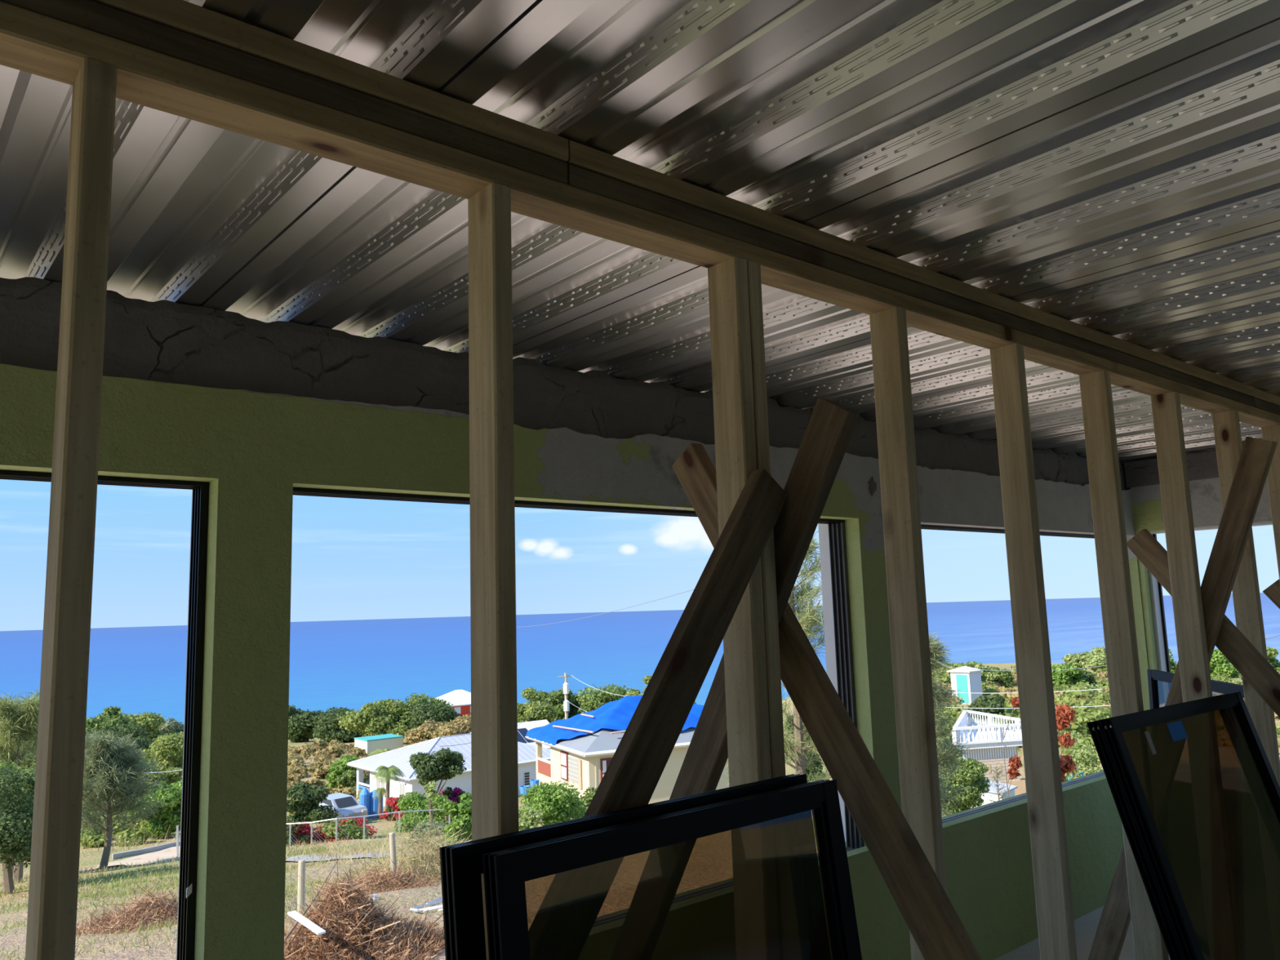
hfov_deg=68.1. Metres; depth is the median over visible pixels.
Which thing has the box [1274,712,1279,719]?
clump
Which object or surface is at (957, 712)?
clump
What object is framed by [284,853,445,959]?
heap
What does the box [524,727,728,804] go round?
house
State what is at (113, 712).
tree
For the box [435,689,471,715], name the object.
house
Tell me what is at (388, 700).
tree
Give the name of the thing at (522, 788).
tub
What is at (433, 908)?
frame
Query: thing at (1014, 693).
clump
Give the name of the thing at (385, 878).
heap
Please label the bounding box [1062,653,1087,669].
tree
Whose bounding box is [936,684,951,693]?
clump
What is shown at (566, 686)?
pole
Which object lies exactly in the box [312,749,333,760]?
clump
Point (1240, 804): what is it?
wall
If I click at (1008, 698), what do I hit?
clump
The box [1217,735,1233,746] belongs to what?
clump
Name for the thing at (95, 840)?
clump
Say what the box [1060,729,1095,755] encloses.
clump
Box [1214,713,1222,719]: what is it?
clump
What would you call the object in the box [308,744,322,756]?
clump
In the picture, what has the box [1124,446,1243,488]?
beam
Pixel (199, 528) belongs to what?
window
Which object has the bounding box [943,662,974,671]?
clump
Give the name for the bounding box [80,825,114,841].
clump
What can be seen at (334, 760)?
clump
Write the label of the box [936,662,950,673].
clump
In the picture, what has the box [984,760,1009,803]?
tree
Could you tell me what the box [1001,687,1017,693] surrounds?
clump
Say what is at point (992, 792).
shed
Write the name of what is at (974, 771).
bush
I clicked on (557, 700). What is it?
tree
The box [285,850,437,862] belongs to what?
path
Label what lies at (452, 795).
bougainvillea
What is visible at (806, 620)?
tree
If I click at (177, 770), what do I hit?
overhead wire
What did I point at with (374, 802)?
container
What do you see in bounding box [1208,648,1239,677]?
tree
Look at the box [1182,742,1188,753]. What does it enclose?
clump
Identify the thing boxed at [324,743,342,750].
clump
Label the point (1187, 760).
clump
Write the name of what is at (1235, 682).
clump
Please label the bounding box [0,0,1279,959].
frame
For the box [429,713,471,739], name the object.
shrub
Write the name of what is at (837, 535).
window
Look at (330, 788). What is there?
clump
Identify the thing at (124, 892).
dry grass
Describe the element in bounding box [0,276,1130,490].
beam
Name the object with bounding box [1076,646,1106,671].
tree
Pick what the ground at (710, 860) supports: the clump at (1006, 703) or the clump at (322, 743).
the clump at (322, 743)
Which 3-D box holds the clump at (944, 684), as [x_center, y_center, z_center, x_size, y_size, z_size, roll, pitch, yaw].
[42.930,29.851,134.692,4.989,2.207,4.671,3,-9,-30]
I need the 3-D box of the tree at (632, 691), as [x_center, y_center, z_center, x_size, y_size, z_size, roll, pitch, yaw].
[-0.960,26.073,105.483,3.840,5.530,4.957,5,-10,-40]
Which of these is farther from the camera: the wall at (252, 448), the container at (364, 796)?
the container at (364, 796)
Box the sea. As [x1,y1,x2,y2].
[0,592,1279,724]
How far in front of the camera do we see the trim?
4.40 m
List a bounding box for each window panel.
[439,773,831,959]
[482,779,862,959]
[1086,693,1279,959]
[1098,691,1279,959]
[1146,669,1244,956]
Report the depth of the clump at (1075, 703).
97.61 m
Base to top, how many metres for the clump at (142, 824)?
1.450 m
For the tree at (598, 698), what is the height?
6.569 m
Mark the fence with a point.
(420, 811)
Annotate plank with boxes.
[287,910,325,934]
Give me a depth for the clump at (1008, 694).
117.17 m
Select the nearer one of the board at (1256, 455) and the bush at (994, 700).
the board at (1256, 455)
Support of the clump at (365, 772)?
on the ground at (710, 860)
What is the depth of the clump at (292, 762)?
81.32 m
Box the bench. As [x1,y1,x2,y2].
[1067,771,1083,780]
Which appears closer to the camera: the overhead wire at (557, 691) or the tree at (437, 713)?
the overhead wire at (557, 691)
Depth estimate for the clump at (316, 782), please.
73.68 m
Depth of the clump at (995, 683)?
137.09 m
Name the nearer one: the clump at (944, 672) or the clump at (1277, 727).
the clump at (1277, 727)
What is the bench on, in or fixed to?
on the ground at (710, 860)
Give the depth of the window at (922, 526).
5.12 m
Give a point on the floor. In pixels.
(1251, 904)
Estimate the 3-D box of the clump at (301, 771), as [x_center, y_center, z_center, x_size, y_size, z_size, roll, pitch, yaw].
[-28.497,24.213,78.035,2.407,1.289,2.217,1,-8,-21]
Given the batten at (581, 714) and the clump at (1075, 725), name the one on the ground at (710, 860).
the clump at (1075, 725)
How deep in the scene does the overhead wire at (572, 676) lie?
77.30 m
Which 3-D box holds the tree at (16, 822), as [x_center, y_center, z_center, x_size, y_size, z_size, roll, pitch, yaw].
[-18.119,10.199,27.759,3.008,3.849,3.746,5,-10,-40]
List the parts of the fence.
post, post, post, post, rail, post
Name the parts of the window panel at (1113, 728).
rail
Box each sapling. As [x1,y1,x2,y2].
[1003,696,1022,797]
[1054,702,1078,782]
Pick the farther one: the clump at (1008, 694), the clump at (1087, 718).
the clump at (1008, 694)
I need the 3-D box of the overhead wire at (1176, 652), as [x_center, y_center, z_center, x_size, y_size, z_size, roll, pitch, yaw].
[22.855,10.331,54.086,7.088,1.150,13.556,5,-10,-40]
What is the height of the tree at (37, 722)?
8.118 m
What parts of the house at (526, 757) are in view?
veranda post, handrail, railing, veranda post, pane, pane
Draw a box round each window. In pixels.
[0,470,209,959]
[293,487,863,927]
[920,524,1104,822]
[1148,521,1272,775]
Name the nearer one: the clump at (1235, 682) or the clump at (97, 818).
the clump at (97, 818)
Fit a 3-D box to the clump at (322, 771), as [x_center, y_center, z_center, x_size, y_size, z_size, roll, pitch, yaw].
[-25.762,24.038,77.784,2.224,1.494,2.415,-6,-9,26]
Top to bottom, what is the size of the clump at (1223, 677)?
1.720 m
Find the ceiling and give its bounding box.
[0,0,1279,463]
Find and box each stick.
[284,856,340,941]
[285,875,330,950]
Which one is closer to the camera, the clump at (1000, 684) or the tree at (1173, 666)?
the clump at (1000, 684)
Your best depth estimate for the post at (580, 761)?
48.23 m
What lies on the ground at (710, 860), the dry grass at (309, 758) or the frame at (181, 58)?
the dry grass at (309, 758)
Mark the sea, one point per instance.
(352, 664)
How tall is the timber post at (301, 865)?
1.198 m
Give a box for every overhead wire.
[142,769,182,773]
[439,691,558,746]
[524,589,693,626]
[572,675,624,696]
[935,705,1110,708]
[944,652,1177,671]
[950,688,1102,693]
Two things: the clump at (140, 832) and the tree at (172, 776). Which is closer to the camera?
the clump at (140, 832)
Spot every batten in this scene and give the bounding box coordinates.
[552,724,593,733]
[580,713,594,717]
[610,729,626,733]
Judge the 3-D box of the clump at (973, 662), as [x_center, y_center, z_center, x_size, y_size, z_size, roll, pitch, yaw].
[63.078,37.305,185.481,8.214,3.978,7.315,4,-10,-36]
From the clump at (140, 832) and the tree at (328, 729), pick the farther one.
the tree at (328, 729)
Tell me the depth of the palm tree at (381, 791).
54.82 m
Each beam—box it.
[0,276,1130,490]
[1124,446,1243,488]
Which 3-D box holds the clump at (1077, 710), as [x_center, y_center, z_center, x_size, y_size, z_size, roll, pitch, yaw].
[37.662,22.559,86.922,7.670,2.908,6.830,2,-9,-26]
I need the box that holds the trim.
[176,489,846,957]
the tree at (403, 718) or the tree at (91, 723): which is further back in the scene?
the tree at (403, 718)
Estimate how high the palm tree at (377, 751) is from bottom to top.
1.443 m
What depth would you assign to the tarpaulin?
51.79 m
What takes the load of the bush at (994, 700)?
on the field
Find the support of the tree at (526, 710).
on the ground at (710, 860)
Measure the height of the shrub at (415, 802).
2.046 m
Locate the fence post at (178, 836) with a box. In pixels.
[176,825,180,855]
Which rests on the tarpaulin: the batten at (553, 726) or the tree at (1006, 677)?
the batten at (553, 726)
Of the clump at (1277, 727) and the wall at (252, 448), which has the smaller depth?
the wall at (252, 448)
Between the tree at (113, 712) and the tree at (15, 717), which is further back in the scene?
the tree at (113, 712)
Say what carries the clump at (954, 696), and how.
on the ground at (710, 860)
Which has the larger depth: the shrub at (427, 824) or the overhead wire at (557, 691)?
the overhead wire at (557, 691)
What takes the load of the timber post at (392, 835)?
on the ground at (710, 860)
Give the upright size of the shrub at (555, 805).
1.937 m
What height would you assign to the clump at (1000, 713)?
3.547 m
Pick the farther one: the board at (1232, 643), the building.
the building
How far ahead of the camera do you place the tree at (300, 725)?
135.49 m
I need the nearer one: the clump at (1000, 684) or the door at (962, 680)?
the door at (962, 680)
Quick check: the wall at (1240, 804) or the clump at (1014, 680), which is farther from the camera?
the clump at (1014, 680)
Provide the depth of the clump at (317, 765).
80.31 m
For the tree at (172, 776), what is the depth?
59.02 m
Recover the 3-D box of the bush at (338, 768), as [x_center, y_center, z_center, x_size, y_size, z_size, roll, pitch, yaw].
[-23.092,22.988,74.124,3.365,2.878,3.617,5,-10,-40]
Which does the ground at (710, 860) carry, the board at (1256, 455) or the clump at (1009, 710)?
the clump at (1009, 710)
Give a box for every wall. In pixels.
[0,364,1159,959]
[1130,477,1272,890]
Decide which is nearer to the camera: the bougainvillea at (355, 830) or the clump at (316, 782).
the bougainvillea at (355, 830)
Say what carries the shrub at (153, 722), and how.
on the ground at (710, 860)
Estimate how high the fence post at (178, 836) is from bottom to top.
1.553 m
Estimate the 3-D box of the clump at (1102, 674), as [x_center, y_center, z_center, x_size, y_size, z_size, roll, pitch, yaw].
[74.745,32.761,156.320,5.633,2.559,6.016,-4,-8,16]
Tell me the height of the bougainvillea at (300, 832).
1.482 m
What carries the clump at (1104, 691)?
on the ground at (710, 860)
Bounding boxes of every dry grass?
[0,744,410,866]
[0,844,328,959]
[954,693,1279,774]
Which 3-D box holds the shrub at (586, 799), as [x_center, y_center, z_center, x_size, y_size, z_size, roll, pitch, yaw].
[-1.976,12.066,34.798,1.586,1.585,1.910,5,-10,-40]
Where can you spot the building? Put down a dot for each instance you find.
(370, 744)
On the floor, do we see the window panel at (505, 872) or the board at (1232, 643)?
the window panel at (505, 872)
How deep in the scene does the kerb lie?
45.17 m
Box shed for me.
[969,780,1017,808]
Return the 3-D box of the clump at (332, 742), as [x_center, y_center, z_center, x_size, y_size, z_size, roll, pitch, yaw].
[-33.926,29.735,105.546,2.053,1.588,2.228,-3,-8,8]
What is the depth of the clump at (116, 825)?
55.66 m
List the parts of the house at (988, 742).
rail post, handrail, rail post, rail post, handrail, rail post, handrail, rail post, door, rail post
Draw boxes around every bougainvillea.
[285,821,317,846]
[308,815,377,843]
[378,795,404,821]
[440,786,465,822]
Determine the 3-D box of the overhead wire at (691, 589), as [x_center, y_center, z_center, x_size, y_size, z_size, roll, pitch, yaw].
[-4.352,7.300,51.962,22.874,1.952,50.411,5,-10,-40]
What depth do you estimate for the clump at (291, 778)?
75.17 m
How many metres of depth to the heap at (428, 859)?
20.43 m
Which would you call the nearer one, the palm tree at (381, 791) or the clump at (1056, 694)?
the palm tree at (381, 791)
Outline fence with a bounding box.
[286,808,451,846]
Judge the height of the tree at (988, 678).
4.463 m
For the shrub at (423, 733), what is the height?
3.575 m
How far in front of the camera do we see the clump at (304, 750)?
93.48 m
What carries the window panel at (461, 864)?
on the floor
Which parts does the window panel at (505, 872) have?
rail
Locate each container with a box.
[359,787,369,818]
[369,789,382,817]
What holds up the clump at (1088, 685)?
on the ground at (710, 860)
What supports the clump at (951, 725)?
on the ground at (710, 860)
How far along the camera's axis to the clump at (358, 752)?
89.31 m
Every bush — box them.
[324,754,359,788]
[335,769,367,789]
[783,714,826,782]
[936,739,992,817]
[967,693,1006,719]
[1062,730,1103,779]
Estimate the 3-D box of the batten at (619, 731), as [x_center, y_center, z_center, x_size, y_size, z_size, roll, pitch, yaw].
[-0.986,13.020,48.983,1.155,0.141,0.322,5,-10,-40]
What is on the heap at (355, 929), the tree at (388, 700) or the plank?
the plank
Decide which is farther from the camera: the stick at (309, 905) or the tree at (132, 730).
the tree at (132, 730)
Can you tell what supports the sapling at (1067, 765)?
on the ground at (710, 860)
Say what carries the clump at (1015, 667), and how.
on the ground at (710, 860)
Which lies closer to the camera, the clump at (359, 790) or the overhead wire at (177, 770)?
the overhead wire at (177, 770)
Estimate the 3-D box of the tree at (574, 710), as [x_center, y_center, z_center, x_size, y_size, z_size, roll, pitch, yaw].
[-6.879,29.146,116.829,5.725,5.783,5.556,5,-10,-40]
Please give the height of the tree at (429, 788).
2.552 m
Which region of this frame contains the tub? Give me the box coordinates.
[520,778,539,803]
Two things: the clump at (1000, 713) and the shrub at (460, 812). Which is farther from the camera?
the clump at (1000, 713)
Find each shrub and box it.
[122,711,165,747]
[158,717,184,750]
[394,790,452,832]
[403,718,449,744]
[407,820,445,838]
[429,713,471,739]
[441,792,471,844]
[518,780,586,826]
[518,806,543,831]
[568,786,597,819]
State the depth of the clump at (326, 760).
85.77 m
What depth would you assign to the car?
53.36 m
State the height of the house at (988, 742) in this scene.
8.170 m
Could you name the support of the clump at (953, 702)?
on the ground at (710, 860)
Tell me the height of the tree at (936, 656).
5.857 m
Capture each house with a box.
[346,733,551,806]
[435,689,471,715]
[470,719,550,749]
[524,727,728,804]
[946,666,983,704]
[951,709,1026,795]
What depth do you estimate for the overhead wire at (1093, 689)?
40.02 m
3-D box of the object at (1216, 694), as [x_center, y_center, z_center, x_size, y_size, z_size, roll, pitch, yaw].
[41.497,24.861,99.409,95.295,2.200,71.432,5,-10,-40]
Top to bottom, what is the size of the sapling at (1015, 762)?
4.210 m
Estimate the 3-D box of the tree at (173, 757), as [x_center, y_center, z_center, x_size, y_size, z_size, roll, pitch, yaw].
[-35.391,21.564,71.332,6.064,5.224,5.684,5,-10,-40]
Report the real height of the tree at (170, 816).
3.257 m
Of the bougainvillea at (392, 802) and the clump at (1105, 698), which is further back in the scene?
the clump at (1105, 698)
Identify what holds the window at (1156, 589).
in the wall at (1240, 804)
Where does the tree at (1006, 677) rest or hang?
on the ground at (710, 860)
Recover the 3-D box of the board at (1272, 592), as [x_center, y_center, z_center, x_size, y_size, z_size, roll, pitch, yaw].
[3.325,1.252,3.725,0.038,1.769,1.358,5,-10,-40]
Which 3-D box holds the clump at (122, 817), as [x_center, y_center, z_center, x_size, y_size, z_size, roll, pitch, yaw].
[-33.922,21.975,60.898,1.705,1.240,2.003,1,-8,-21]
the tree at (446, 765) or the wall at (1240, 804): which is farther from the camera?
the tree at (446, 765)
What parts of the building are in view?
lid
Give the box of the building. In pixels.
[354,733,404,756]
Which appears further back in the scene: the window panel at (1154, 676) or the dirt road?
the dirt road
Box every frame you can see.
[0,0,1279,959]
[409,897,443,911]
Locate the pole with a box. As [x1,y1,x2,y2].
[558,672,573,719]
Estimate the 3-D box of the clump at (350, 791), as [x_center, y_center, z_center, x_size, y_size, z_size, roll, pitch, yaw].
[-21.139,22.707,67.976,2.306,1.524,2.503,-5,-8,22]
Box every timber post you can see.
[297,859,305,914]
[389,831,397,879]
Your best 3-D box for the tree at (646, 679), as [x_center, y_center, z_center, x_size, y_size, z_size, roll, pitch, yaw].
[1.209,23.200,95.854,4.107,6.794,4.133,5,-10,-40]
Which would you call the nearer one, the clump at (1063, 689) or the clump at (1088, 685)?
the clump at (1088, 685)
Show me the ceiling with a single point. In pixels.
(1112, 167)
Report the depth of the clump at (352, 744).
107.34 m
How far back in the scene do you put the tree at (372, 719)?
113.07 m
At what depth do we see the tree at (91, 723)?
89.66 m
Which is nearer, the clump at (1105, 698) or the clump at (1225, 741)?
the clump at (1225, 741)
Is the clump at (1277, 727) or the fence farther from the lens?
the clump at (1277, 727)
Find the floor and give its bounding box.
[994,874,1274,959]
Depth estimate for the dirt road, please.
42.66 m
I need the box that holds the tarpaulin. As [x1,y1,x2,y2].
[525,694,703,745]
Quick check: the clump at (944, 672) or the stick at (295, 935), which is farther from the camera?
the clump at (944, 672)
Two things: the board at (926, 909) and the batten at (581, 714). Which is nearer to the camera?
the board at (926, 909)
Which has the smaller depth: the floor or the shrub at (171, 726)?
the floor
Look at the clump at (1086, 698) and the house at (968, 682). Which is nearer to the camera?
the clump at (1086, 698)
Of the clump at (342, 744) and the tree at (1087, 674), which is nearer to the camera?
the clump at (342, 744)
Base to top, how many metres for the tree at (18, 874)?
4.291 m
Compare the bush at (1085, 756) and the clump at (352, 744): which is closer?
the bush at (1085, 756)
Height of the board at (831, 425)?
2.129 m
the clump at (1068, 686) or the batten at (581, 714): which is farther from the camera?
the clump at (1068, 686)
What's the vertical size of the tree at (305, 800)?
2.725 m
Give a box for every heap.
[75,866,178,937]
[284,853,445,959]
[306,856,441,898]
[310,814,471,893]
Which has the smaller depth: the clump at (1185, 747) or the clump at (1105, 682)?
the clump at (1185, 747)
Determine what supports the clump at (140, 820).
on the ground at (710, 860)
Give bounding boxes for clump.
[80,817,102,829]
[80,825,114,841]
[80,831,112,848]
[98,818,132,835]
[101,811,126,822]
[115,826,151,846]
[124,813,145,828]
[139,819,173,838]
[287,754,303,764]
[287,757,306,768]
[287,764,309,778]
[287,772,302,785]
[288,744,312,759]
[302,742,322,750]
[304,778,325,787]
[307,760,323,773]
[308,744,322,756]
[311,739,328,749]
[311,764,331,779]
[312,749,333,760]
[317,756,331,764]
[317,786,337,794]
[322,746,345,758]
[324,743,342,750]
[327,739,341,747]
[329,759,338,764]
[333,786,356,798]
[337,742,349,752]
[344,746,368,758]
[348,742,354,748]
[355,786,370,801]
[363,769,369,777]
[931,667,954,676]
[933,671,951,684]
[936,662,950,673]
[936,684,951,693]
[936,705,969,717]
[936,716,959,724]
[936,717,977,758]
[937,682,950,686]
[938,697,959,705]
[942,701,958,710]
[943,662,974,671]
[944,660,977,666]
[951,694,962,704]
[977,711,1018,750]
[982,681,1005,691]
[982,685,1002,695]
[983,691,1014,700]
[996,681,1013,689]
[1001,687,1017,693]
[1003,712,1084,745]
[1004,695,1017,703]
[1004,700,1019,712]
[1004,708,1020,717]
[1010,665,1016,673]
[1011,691,1060,706]
[1013,678,1017,686]
[1016,709,1088,717]
[1053,681,1086,690]
[1053,684,1110,706]
[1053,685,1071,697]
[1053,690,1062,697]
[1054,699,1110,711]
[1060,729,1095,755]
[1062,714,1107,737]
[1070,697,1111,719]
[1071,695,1110,706]
[1091,672,1108,688]
[1092,667,1107,673]
[1095,671,1107,679]
[1102,687,1109,693]
[1102,704,1111,711]
[1180,757,1189,762]
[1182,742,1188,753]
[1210,674,1235,682]
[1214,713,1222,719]
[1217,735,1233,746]
[1228,680,1242,684]
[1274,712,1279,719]
[1275,724,1279,737]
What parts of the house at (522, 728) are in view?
solar panel, solar panel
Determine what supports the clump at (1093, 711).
on the field
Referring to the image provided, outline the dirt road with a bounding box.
[79,845,179,872]
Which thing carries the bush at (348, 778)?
on the ground at (710, 860)
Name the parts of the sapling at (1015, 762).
stem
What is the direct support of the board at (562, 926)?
attached to the frame at (181, 58)
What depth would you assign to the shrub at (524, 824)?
26.65 m
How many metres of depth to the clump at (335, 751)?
92.40 m
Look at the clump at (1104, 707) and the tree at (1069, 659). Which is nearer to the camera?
the clump at (1104, 707)
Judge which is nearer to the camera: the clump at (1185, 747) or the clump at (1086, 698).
the clump at (1185, 747)
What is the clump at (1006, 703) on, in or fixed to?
on the field
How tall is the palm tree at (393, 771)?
2.938 m
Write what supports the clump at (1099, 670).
on the ground at (710, 860)
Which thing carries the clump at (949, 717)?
on the ground at (710, 860)
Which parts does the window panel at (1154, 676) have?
rail, rail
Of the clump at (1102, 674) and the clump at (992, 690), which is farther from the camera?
the clump at (1102, 674)
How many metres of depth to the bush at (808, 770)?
56.99 m
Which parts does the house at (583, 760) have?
veranda post, handrail, veranda post, shutter panel, shutter panel, pane, pane, pane, pane, pane, pane, shutter panel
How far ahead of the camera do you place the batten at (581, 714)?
52.06 m
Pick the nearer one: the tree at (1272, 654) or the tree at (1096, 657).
the tree at (1272, 654)
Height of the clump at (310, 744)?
1.421 m
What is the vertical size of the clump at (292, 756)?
1.514 m
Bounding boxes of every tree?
[0,688,39,876]
[0,721,38,785]
[0,759,35,883]
[0,764,35,894]
[80,727,175,868]
[85,716,121,733]
[85,720,155,784]
[95,706,141,749]
[124,780,182,839]
[132,755,182,799]
[137,732,183,782]
[286,781,338,825]
[288,704,324,742]
[311,706,364,742]
[337,698,409,739]
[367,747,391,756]
[370,764,404,818]
[372,787,386,819]
[377,698,394,705]
[395,693,453,739]
[407,747,466,795]
[408,701,462,728]
[422,780,437,822]
[517,686,558,723]
[531,688,576,721]
[568,693,592,716]
[575,683,629,713]
[623,688,640,697]
[636,675,652,695]
[724,525,832,852]
[928,631,977,816]
[973,662,999,690]
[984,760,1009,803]
[988,666,1014,687]
[1051,662,1088,687]
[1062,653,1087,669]
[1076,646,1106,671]
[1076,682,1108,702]
[1077,670,1097,686]
[1168,647,1177,672]
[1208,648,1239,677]
[1238,646,1279,700]
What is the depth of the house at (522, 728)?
83.76 m
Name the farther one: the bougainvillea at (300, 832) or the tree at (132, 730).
the tree at (132, 730)
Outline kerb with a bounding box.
[111,840,180,859]
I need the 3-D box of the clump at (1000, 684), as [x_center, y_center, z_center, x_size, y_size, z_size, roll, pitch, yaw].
[54.458,31.015,142.223,5.512,2.049,5.886,3,-9,-30]
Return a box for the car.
[309,792,368,822]
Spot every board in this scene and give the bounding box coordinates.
[528,468,787,959]
[609,397,859,959]
[671,442,982,959]
[1088,436,1277,959]
[1127,528,1279,717]
[1262,579,1279,608]
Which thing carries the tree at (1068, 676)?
on the ground at (710, 860)
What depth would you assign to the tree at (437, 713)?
104.98 m
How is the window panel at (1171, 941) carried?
on the floor
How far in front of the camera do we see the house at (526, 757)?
65.98 m
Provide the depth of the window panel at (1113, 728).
2.63 m
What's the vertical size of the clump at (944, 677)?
3.748 m
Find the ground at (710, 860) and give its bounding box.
[0,662,1279,959]
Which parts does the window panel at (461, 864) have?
rail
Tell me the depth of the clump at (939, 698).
112.08 m
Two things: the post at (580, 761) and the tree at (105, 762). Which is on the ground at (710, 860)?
the tree at (105, 762)
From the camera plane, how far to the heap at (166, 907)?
16.80 m

